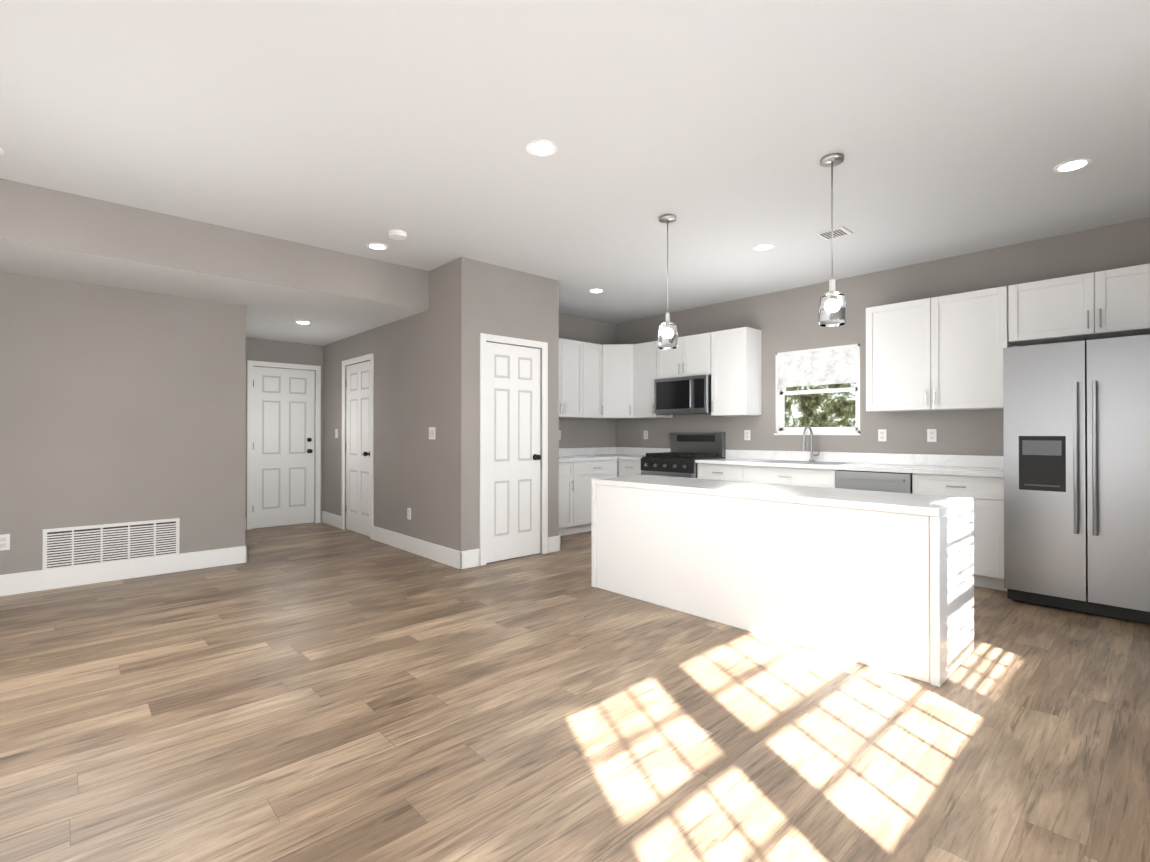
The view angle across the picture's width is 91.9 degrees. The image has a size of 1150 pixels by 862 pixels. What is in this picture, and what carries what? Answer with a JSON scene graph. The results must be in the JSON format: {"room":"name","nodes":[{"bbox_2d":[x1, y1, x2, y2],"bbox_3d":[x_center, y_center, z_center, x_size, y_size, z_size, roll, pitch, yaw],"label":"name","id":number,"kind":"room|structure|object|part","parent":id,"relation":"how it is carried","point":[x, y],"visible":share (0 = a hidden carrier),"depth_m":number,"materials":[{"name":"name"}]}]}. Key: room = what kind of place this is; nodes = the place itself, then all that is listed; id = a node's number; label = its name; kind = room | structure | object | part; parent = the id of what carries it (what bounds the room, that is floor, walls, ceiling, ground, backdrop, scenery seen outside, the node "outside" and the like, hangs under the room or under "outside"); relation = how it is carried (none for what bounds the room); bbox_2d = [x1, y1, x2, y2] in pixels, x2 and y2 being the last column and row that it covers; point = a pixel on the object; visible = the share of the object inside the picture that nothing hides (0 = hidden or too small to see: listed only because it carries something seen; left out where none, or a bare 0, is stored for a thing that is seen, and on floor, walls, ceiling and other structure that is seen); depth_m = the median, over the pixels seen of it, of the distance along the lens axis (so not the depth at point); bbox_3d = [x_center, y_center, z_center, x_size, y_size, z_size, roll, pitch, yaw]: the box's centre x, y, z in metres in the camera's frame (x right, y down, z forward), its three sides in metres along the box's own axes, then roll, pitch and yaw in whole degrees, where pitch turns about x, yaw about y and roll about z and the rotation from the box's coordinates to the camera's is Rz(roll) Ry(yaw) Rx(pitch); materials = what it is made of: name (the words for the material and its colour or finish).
{"room":"kitchen","nodes":[
{"label":"kitchen","id":0,"kind":"room"},
{"bbox_2d":[0,272,245,574],"bbox_3d":[-4.576,-0.166,3.795,4.070,2.740,0.120,0,0,-43],"label":"wall","id":1,"kind":"structure","parent":0,"point":[119,405],"depth_m":4.51,"materials":[{"name":"paint"}]},
{"bbox_2d":[0,534,9,550],"bbox_3d":[-4.183,0.815,4.064,0.072,0.115,0.008,0,0,-43],"label":"outlet","id":2,"kind":"object","parent":1,"relation":"attached to","point":[4,541],"visible":1,"depth_m":4.07,"materials":[{"name":"white plastic"}]},
{"bbox_2d":[42,518,179,569],"bbox_3d":[-3.713,0.915,4.490,0.850,0.335,0.018,0,0,-43],"label":"air vent","id":3,"kind":"object","parent":1,"relation":"in","point":[72,547],"visible":1,"depth_m":4.46,"materials":[{"name":"white metal"}]},
{"bbox_2d":[0,544,247,595],"bbox_3d":[-4.513,1.126,3.753,4.056,0.155,0.016,0,0,-43],"label":"baseboard","id":4,"kind":"structure","parent":1,"relation":"attached to","point":[28,582],"depth_m":4.49,"materials":[{"name":"white wood"}]},
{"bbox_2d":[0,239,426,345],"bbox_3d":[-4.596,-1.346,4.716,5.520,0.369,3.446,0,0,-43],"label":"ceiling soffit","id":5,"kind":"structure","parent":0,"point":[274,312],"depth_m":4.66,"materials":[{"name":"white paint"}]},
{"bbox_2d":[294,320,311,323],"bbox_3d":[-2.880,-1.154,5.892,0.170,0.014,0.170,0,0,-43],"label":"recessed light","id":6,"kind":"object","parent":5,"relation":"attached to","point":[302,322],"visible":0.85,"depth_m":5.88,"materials":[{"name":"white plastic"}]},
{"bbox_2d":[0,178,428,309],"bbox_3d":[-3.428,-1.352,3.447,5.520,0.370,0.004,0,0,-43],"label":"wall","id":7,"kind":"structure","parent":0,"point":[37,215],"depth_m":4.03,"materials":[{"name":"paint"}]},
{"bbox_2d":[245,338,322,529],"bbox_3d":[-3.955,-0.149,7.017,1.450,2.740,0.120,0,0,-43],"label":"wall","id":8,"kind":"structure","parent":0,"point":[280,351],"depth_m":7.18,"materials":[{"name":"paint"}]},
{"bbox_2d":[253,366,314,528],"bbox_3d":[-3.750,0.206,7.170,0.732,2.018,0.201,0,0,-43],"label":"entry door","id":9,"kind":"structure","parent":8,"relation":"in","point":[283,445],"depth_m":7.14,"materials":[{"name":"white wood"}]},
{"bbox_3d":[-3.765,0.190,7.156,0.692,1.650,0.201,0,0,-43],"label":"knob","id":10,"kind":"part","parent":9,"relation":"part of","materials":[{"name":"white wood"}]},
{"bbox_2d":[247,360,320,529],"bbox_3d":[-3.720,0.175,7.138,0.864,2.092,0.018,0,0,-43],"label":"door frame","id":11,"kind":"structure","parent":8,"relation":"attached to","point":[250,364],"depth_m":7.00,"materials":[{"name":"white wood"}]},
{"bbox_2d":[323,260,453,548],"bbox_3d":[-2.226,-0.153,6.298,0.120,2.740,3.520,0,0,-43],"label":"wall","id":12,"kind":"structure","parent":0,"point":[413,393],"depth_m":5.61,"materials":[{"name":"paint"}]},
{"bbox_2d":[322,511,340,528],"bbox_3d":[-3.146,1.144,7.191,0.016,0.155,0.710,0,0,-43],"label":"baseboard","id":13,"kind":"structure","parent":12,"relation":"attached to","point":[334,520],"depth_m":7.18,"materials":[{"name":"white wood"}]},
{"bbox_2d":[341,353,373,538],"bbox_3d":[-2.585,0.172,6.585,0.018,2.092,0.934,0,0,-43],"label":"door frame","id":14,"kind":"structure","parent":12,"relation":"attached to","point":[370,357],"depth_m":6.28,"materials":[{"name":"white wood"}]},
{"bbox_2d":[346,361,369,536],"bbox_3d":[-2.552,0.204,6.614,0.201,2.018,0.802,0,0,-43],"label":"hall door","id":15,"kind":"structure","parent":12,"relation":"in","point":[358,448],"depth_m":6.62,"materials":[{"name":"white wood"}]},
{"bbox_3d":[-2.566,0.188,6.629,0.201,1.650,0.762,0,0,-43],"label":"knob","id":16,"kind":"part","parent":15,"relation":"part of","materials":[{"name":"white wood"}]},
{"bbox_2d":[407,508,410,519],"bbox_3d":[-1.670,0.833,5.595,0.008,0.115,0.072,0,0,-43],"label":"outlet","id":17,"kind":"object","parent":12,"relation":"attached to","point":[409,513],"visible":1,"depth_m":5.58,"materials":[{"name":"white plastic"}]},
{"bbox_2d":[373,526,467,569],"bbox_3d":[-1.616,1.135,5.551,0.046,0.155,1.876,0,0,-43],"label":"baseboard","id":18,"kind":"structure","parent":12,"relation":"attached to","point":[448,556],"depth_m":5.34,"materials":[{"name":"white wood"}]},
{"bbox_2d":[429,427,434,438],"bbox_3d":[-1.352,0.021,5.253,0.010,0.115,0.118,0,0,-43],"label":"light switch","id":19,"kind":"object","parent":12,"relation":"attached to","point":[431,432],"visible":1,"depth_m":5.25,"materials":[{"name":"white plastic"}]},
{"bbox_2d":[454,257,549,553],"bbox_3d":[-0.673,-0.159,5.254,0.990,2.740,0.120,0,0,-43],"label":"wall","id":20,"kind":"structure","parent":0,"point":[492,299],"depth_m":4.98,"materials":[{"name":"paint"}]},
{"bbox_2d":[486,342,540,562],"bbox_3d":[-0.593,0.197,5.291,0.652,2.018,0.201,0,0,-43],"label":"pantry door","id":21,"kind":"structure","parent":20,"relation":"in","point":[513,456],"depth_m":5.27,"materials":[{"name":"white wood"}]},
{"bbox_3d":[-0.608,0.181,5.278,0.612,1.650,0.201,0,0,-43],"label":"knob","id":22,"kind":"part","parent":21,"relation":"part of","materials":[{"name":"brown metal"}]},
{"bbox_2d":[480,333,547,565],"bbox_3d":[-0.564,0.166,5.259,0.784,2.092,0.018,0,0,-43],"label":"door frame","id":23,"kind":"structure","parent":20,"relation":"attached to","point":[484,337],"depth_m":5.17,"materials":[{"name":"white wood"}]},
{"bbox_2d":[550,279,558,536],"bbox_3d":[-0.637,-0.154,6.049,0.140,2.740,1.240,0,0,-43],"label":"wall","id":24,"kind":"structure","parent":0,"point":[554,284],"depth_m":5.60,"materials":[{"name":"paint"}]},
{"bbox_2d":[548,535,560,550],"bbox_3d":[-0.540,1.138,6.038,0.036,0.155,1.136,0,0,-43],"label":"baseboard","id":25,"kind":"structure","parent":24,"relation":"attached to","point":[554,543],"depth_m":5.57,"materials":[{"name":"white wood"}]},
{"bbox_2d":[0,522,1149,861],"bbox_3d":[-1.508,1.234,3.777,8.810,0.060,8.990,0,0,-43],"label":"floor","id":26,"kind":"structure","parent":0,"point":[312,692],"depth_m":2.24,"materials":[{"name":"brown wood"}]},
{"bbox_2d":[559,463,570,535],"bbox_3d":[-0.436,0.788,6.505,0.718,0.860,0.585,0,0,-43],"label":"base cabinet","id":27,"kind":"object","parent":26,"relation":"on","point":[564,468],"depth_m":6.42,"materials":[{"name":"white wood"}]},
{"bbox_2d":[571,459,618,533],"bbox_3d":[0.072,0.790,6.930,0.839,0.860,0.648,0,0,-43],"label":"base cabinet","id":28,"kind":"object","parent":26,"relation":"on","point":[583,471],"depth_m":6.63,"materials":[{"name":"white wood"}]},
{"bbox_2d":[559,455,618,462],"bbox_3d":[-0.181,0.339,6.719,1.391,0.039,0.620,0,0,-43],"label":"countertop","id":29,"kind":"structure","parent":28,"relation":"on","point":[562,458],"depth_m":6.83,"materials":[{"name":"white stone"}]},
{"bbox_2d":[619,459,641,476],"bbox_3d":[0.869,0.791,7.036,0.654,0.860,0.442,0,0,-43],"label":"base cabinet","id":30,"kind":"object","parent":26,"relation":"on","point":[627,467],"depth_m":6.87,"materials":[{"name":"white wood"}]},
{"bbox_2d":[619,455,645,458],"bbox_3d":[0.690,0.341,7.257,0.620,0.039,1.008,0,0,-43],"label":"countertop","id":31,"kind":"structure","parent":30,"relation":"on","point":[620,456],"depth_m":6.99,"materials":[{"name":"white stone"}]},
{"bbox_2d":[641,433,724,477],"bbox_3d":[1.254,0.618,6.569,0.704,1.200,0.754,0,0,-43],"label":"range","id":32,"kind":"object","parent":26,"relation":"on","point":[684,454],"visible":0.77,"depth_m":6.52,"materials":[{"name":"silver metal"}]},
{"bbox_2d":[697,463,746,481],"bbox_3d":[1.774,0.786,6.104,0.585,0.860,0.619,0,0,-43],"label":"base cabinet","id":33,"kind":"object","parent":26,"relation":"on","point":[714,471],"depth_m":5.91,"materials":[{"name":"white wood"}]},
{"bbox_2d":[592,475,973,686],"bbox_3d":[1.152,0.786,3.673,0.640,0.835,2.330,0,0,-43],"label":"kitchen island","id":34,"kind":"object","parent":26,"relation":"on","point":[881,580],"visible":1,"depth_m":3.10,"materials":[{"name":"white wood"}]},
{"bbox_2d":[747,467,834,487],"bbox_3d":[2.240,0.783,5.598,0.585,0.860,0.989,0,0,-43],"label":"base cabinet","id":35,"kind":"object","parent":26,"relation":"on","point":[800,476],"depth_m":5.33,"materials":[{"name":"white wood"}]},
{"bbox_2d":[835,470,912,493],"bbox_3d":[2.761,0.782,4.985,0.615,0.855,0.606,0,0,-43],"label":"dishwasher","id":36,"kind":"object","parent":26,"relation":"on","point":[878,481],"visible":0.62,"depth_m":4.78,"materials":[{"name":"silver metal"}]},
{"bbox_2d":[912,475,1006,590],"bbox_3d":[3.205,0.778,4.549,0.585,0.860,0.626,0,0,-43],"label":"base cabinet","id":37,"kind":"object","parent":26,"relation":"on","point":[987,495],"depth_m":4.24,"materials":[{"name":"white wood"}]},
{"bbox_2d":[695,459,1003,478],"bbox_3d":[2.478,0.331,5.316,0.620,0.039,2.737,0,0,-43],"label":"countertop","id":38,"kind":"structure","parent":37,"relation":"on","point":[915,468],"depth_m":5.00,"materials":[{"name":"white stone"}]},
{"bbox_2d":[1003,334,1149,623],"bbox_3d":[3.611,0.303,3.834,0.908,1.802,0.920,0,0,-43],"label":"refrigerator","id":39,"kind":"object","parent":26,"relation":"on","point":[1076,423],"visible":1,"depth_m":3.61,"materials":[{"name":"silver metal"}]},
{"bbox_2d":[0,0,1149,323],"bbox_3d":[-1.508,-1.586,3.792,8.810,0.100,8.990,0,0,-43],"label":"ceiling","id":40,"kind":"structure","parent":0,"point":[722,128],"depth_m":2.81,"materials":[{"name":"white paint"}]},
{"bbox_2d":[366,243,387,249],"bbox_3d":[-1.638,-1.531,4.604,0.170,0.014,0.170,0,0,-43],"label":"recessed light","id":41,"kind":"object","parent":40,"relation":"in","point":[377,246],"visible":1,"depth_m":4.59,"materials":[{"name":"white plastic"}]},
{"bbox_2d":[388,230,406,239],"bbox_3d":[-1.374,-1.514,4.303,0.140,0.040,0.140,0,0,-43],"label":"smoke detector","id":42,"kind":"object","parent":40,"relation":"attached to","point":[397,234],"visible":1,"depth_m":4.26,"materials":[{"name":"white plastic"}]},
{"bbox_2d":[526,139,556,156],"bbox_3d":[-0.181,-1.539,3.022,0.170,0.014,0.170,0,0,-43],"label":"recessed light","id":43,"kind":"object","parent":40,"relation":"in","point":[541,148],"visible":1,"depth_m":3.02,"materials":[{"name":"white plastic"}]},
{"bbox_2d":[589,288,603,292],"bbox_3d":[0.233,-1.524,6.027,0.170,0.014,0.170,0,0,-43],"label":"recessed light","id":44,"kind":"object","parent":40,"relation":"in","point":[596,290],"visible":0.96,"depth_m":6.00,"materials":[{"name":"white plastic"}]},
{"bbox_2d":[658,214,677,348],"bbox_3d":[0.665,-1.065,3.990,0.144,0.940,0.144,0,0,-43],"label":"pendant light","id":45,"kind":"object","parent":40,"relation":"hanging from","point":[667,334],"visible":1,"depth_m":3.94,"materials":[{"name":"silver metal"}]},
{"bbox_2d":[753,243,774,250],"bbox_3d":[1.569,-1.531,4.620,0.170,0.014,0.170,0,0,-43],"label":"recessed light","id":46,"kind":"object","parent":40,"relation":"in","point":[763,246],"visible":1,"depth_m":4.60,"materials":[{"name":"white plastic"}]},
{"bbox_2d":[818,153,846,326],"bbox_3d":[1.451,-1.070,3.136,0.144,0.940,0.144,0,0,-43],"label":"pendant light","id":47,"kind":"object","parent":40,"relation":"hanging from","point":[832,310],"visible":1,"depth_m":3.10,"materials":[{"name":"silver metal"}]},
{"bbox_2d":[816,226,852,239],"bbox_3d":[2.009,-1.530,4.305,0.200,0.012,0.200,0,0,-43],"label":"ceiling vent","id":48,"kind":"object","parent":40,"relation":"in","point":[841,231],"visible":0.9,"depth_m":4.29,"materials":[{"name":"white metal"}]},
{"bbox_2d":[1053,158,1091,172],"bbox_3d":[2.877,-1.538,3.215,0.170,0.014,0.170,0,0,-43],"label":"recessed light","id":49,"kind":"object","parent":40,"relation":"in","point":[1072,165],"visible":1,"depth_m":3.21,"materials":[{"name":"white plastic"}]},
{"bbox_2d":[559,313,615,447],"bbox_3d":[-0.214,-0.148,7.199,2.040,2.740,0.120,0,0,-43],"label":"wall","id":50,"kind":"structure","parent":0,"point":[582,433],"depth_m":7.46,"materials":[{"name":"paint"}]},
{"bbox_2d":[559,338,578,417],"bbox_3d":[-0.249,-0.645,6.858,0.765,0.950,0.330,0,0,-43],"label":"upper cabinet","id":51,"kind":"object","parent":50,"relation":"attached to","point":[568,349],"depth_m":6.80,"materials":[{"name":"white wood"}]},
{"bbox_2d":[559,447,614,454],"bbox_3d":[-0.163,0.271,7.143,1.991,0.100,0.020,0,0,-43],"label":"backsplash","id":52,"kind":"structure","parent":50,"relation":"attached to","point":[595,450],"depth_m":7.45,"materials":[{"name":"white stone"}]},
{"bbox_2d":[579,341,602,418],"bbox_3d":[0.131,-0.644,7.169,0.447,0.950,0.387,0,0,-43],"label":"upper cabinet","id":53,"kind":"object","parent":50,"relation":"attached to","point":[590,354],"depth_m":7.06,"materials":[{"name":"white wood"}]},
{"bbox_2d":[616,217,1149,455],"bbox_3d":[2.636,-0.156,5.698,0.120,2.740,6.190,0,0,-43],"label":"wall","id":54,"kind":"structure","parent":0,"point":[785,320],"depth_m":5.36,"materials":[{"name":"paint"}]},
{"bbox_2d":[603,344,634,418],"bbox_3d":[0.563,-0.642,7.375,0.654,0.950,0.669,0,0,-43],"label":"upper cabinet","id":55,"kind":"object","parent":54,"relation":"attached to","point":[618,359],"depth_m":7.16,"materials":[{"name":"white wood"}]},
{"bbox_2d":[644,431,647,438],"bbox_3d":[0.947,0.053,7.437,0.008,0.115,0.072,0,0,-43],"label":"electrical outlet","id":56,"kind":"object","parent":54,"relation":"attached to","point":[645,434],"visible":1,"depth_m":7.43,"materials":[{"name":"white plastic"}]},
{"bbox_2d":[635,341,672,418],"bbox_3d":[0.988,-0.644,7.112,0.386,0.950,0.486,0,0,-43],"label":"upper cabinet","id":57,"kind":"object","parent":54,"relation":"attached to","point":[646,354],"depth_m":7.02,"materials":[{"name":"white wood"}]},
{"bbox_2d":[659,332,710,378],"bbox_3d":[1.398,-0.881,6.709,0.330,0.480,0.780,0,0,-43],"label":"upper cabinet","id":58,"kind":"object","parent":54,"relation":"attached to","point":[692,356],"depth_m":6.54,"materials":[{"name":"white wood"}]},
{"bbox_2d":[654,375,710,415],"bbox_3d":[1.353,-0.416,6.665,0.437,0.437,0.752,0,0,-43],"label":"over-the-range microwave","id":59,"kind":"object","parent":58,"relation":"attached to","point":[688,395],"visible":0.92,"depth_m":6.51,"materials":[{"name":"silver metal"}]},
{"bbox_2d":[711,327,761,415],"bbox_3d":[1.793,-0.648,6.279,0.330,0.950,0.503,0,0,-43],"label":"upper cabinet","id":60,"kind":"object","parent":54,"relation":"attached to","point":[736,354],"depth_m":6.13,"materials":[{"name":"white wood"}]},
{"bbox_2d":[744,430,749,439],"bbox_3d":[1.963,0.047,6.334,0.008,0.115,0.072,0,0,-43],"label":"electrical outlet","id":61,"kind":"object","parent":54,"relation":"attached to","point":[746,434],"visible":1,"depth_m":6.33,"materials":[{"name":"white plastic"}]},
{"bbox_2d":[615,447,1003,466],"bbox_3d":[2.098,0.266,6.172,0.020,0.100,4.511,0,0,-43],"label":"backsplash","id":62,"kind":"structure","parent":54,"relation":"attached to","point":[816,457],"depth_m":5.43,"materials":[{"name":"white stone"}]},
{"bbox_2d":[774,344,860,434],"bbox_3d":[2.531,-0.406,5.799,0.140,0.900,0.900,0,0,-43],"label":"kitchen window","id":63,"kind":"structure","parent":54,"relation":"in","point":[828,365],"depth_m":5.76,"materials":[{"name":"white"}]},
{"bbox_2d":[878,429,886,440],"bbox_3d":[2.925,0.042,5.289,0.008,0.115,0.072,0,0,-43],"label":"electrical outlet","id":64,"kind":"object","parent":54,"relation":"attached to","point":[882,434],"visible":1,"depth_m":5.29,"materials":[{"name":"white plastic"}]},
{"bbox_2d":[927,429,936,441],"bbox_3d":[3.202,0.040,4.987,0.008,0.115,0.072,0,0,-43],"label":"electrical outlet","id":65,"kind":"object","parent":54,"relation":"attached to","point":[931,435],"visible":1,"depth_m":4.98,"materials":[{"name":"white plastic"}]},
{"bbox_2d":[866,285,1010,411],"bbox_3d":[3.135,-0.656,4.821,0.330,0.950,1.040,0,0,-43],"label":"upper cabinet","id":66,"kind":"object","parent":54,"relation":"attached to","point":[942,353],"depth_m":4.67,"materials":[{"name":"white wood"}]},
{"bbox_2d":[1011,263,1149,345],"bbox_3d":[3.824,-0.915,4.074,0.330,0.440,0.985,0,0,-43],"label":"upper cabinet","id":67,"kind":"object","parent":54,"relation":"attached to","point":[1111,303],"depth_m":4.02,"materials":[{"name":"white wood"}]},
{"label":"outside","id":68,"kind":"structure","parent":0,"visible":0},
{"bbox_2d":[785,383,856,426],"bbox_3d":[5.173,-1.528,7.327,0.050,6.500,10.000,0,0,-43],"label":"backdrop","id":69,"kind":"structure","parent":68,"point":[836,409],"depth_m":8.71,"materials":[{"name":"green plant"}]}
]}

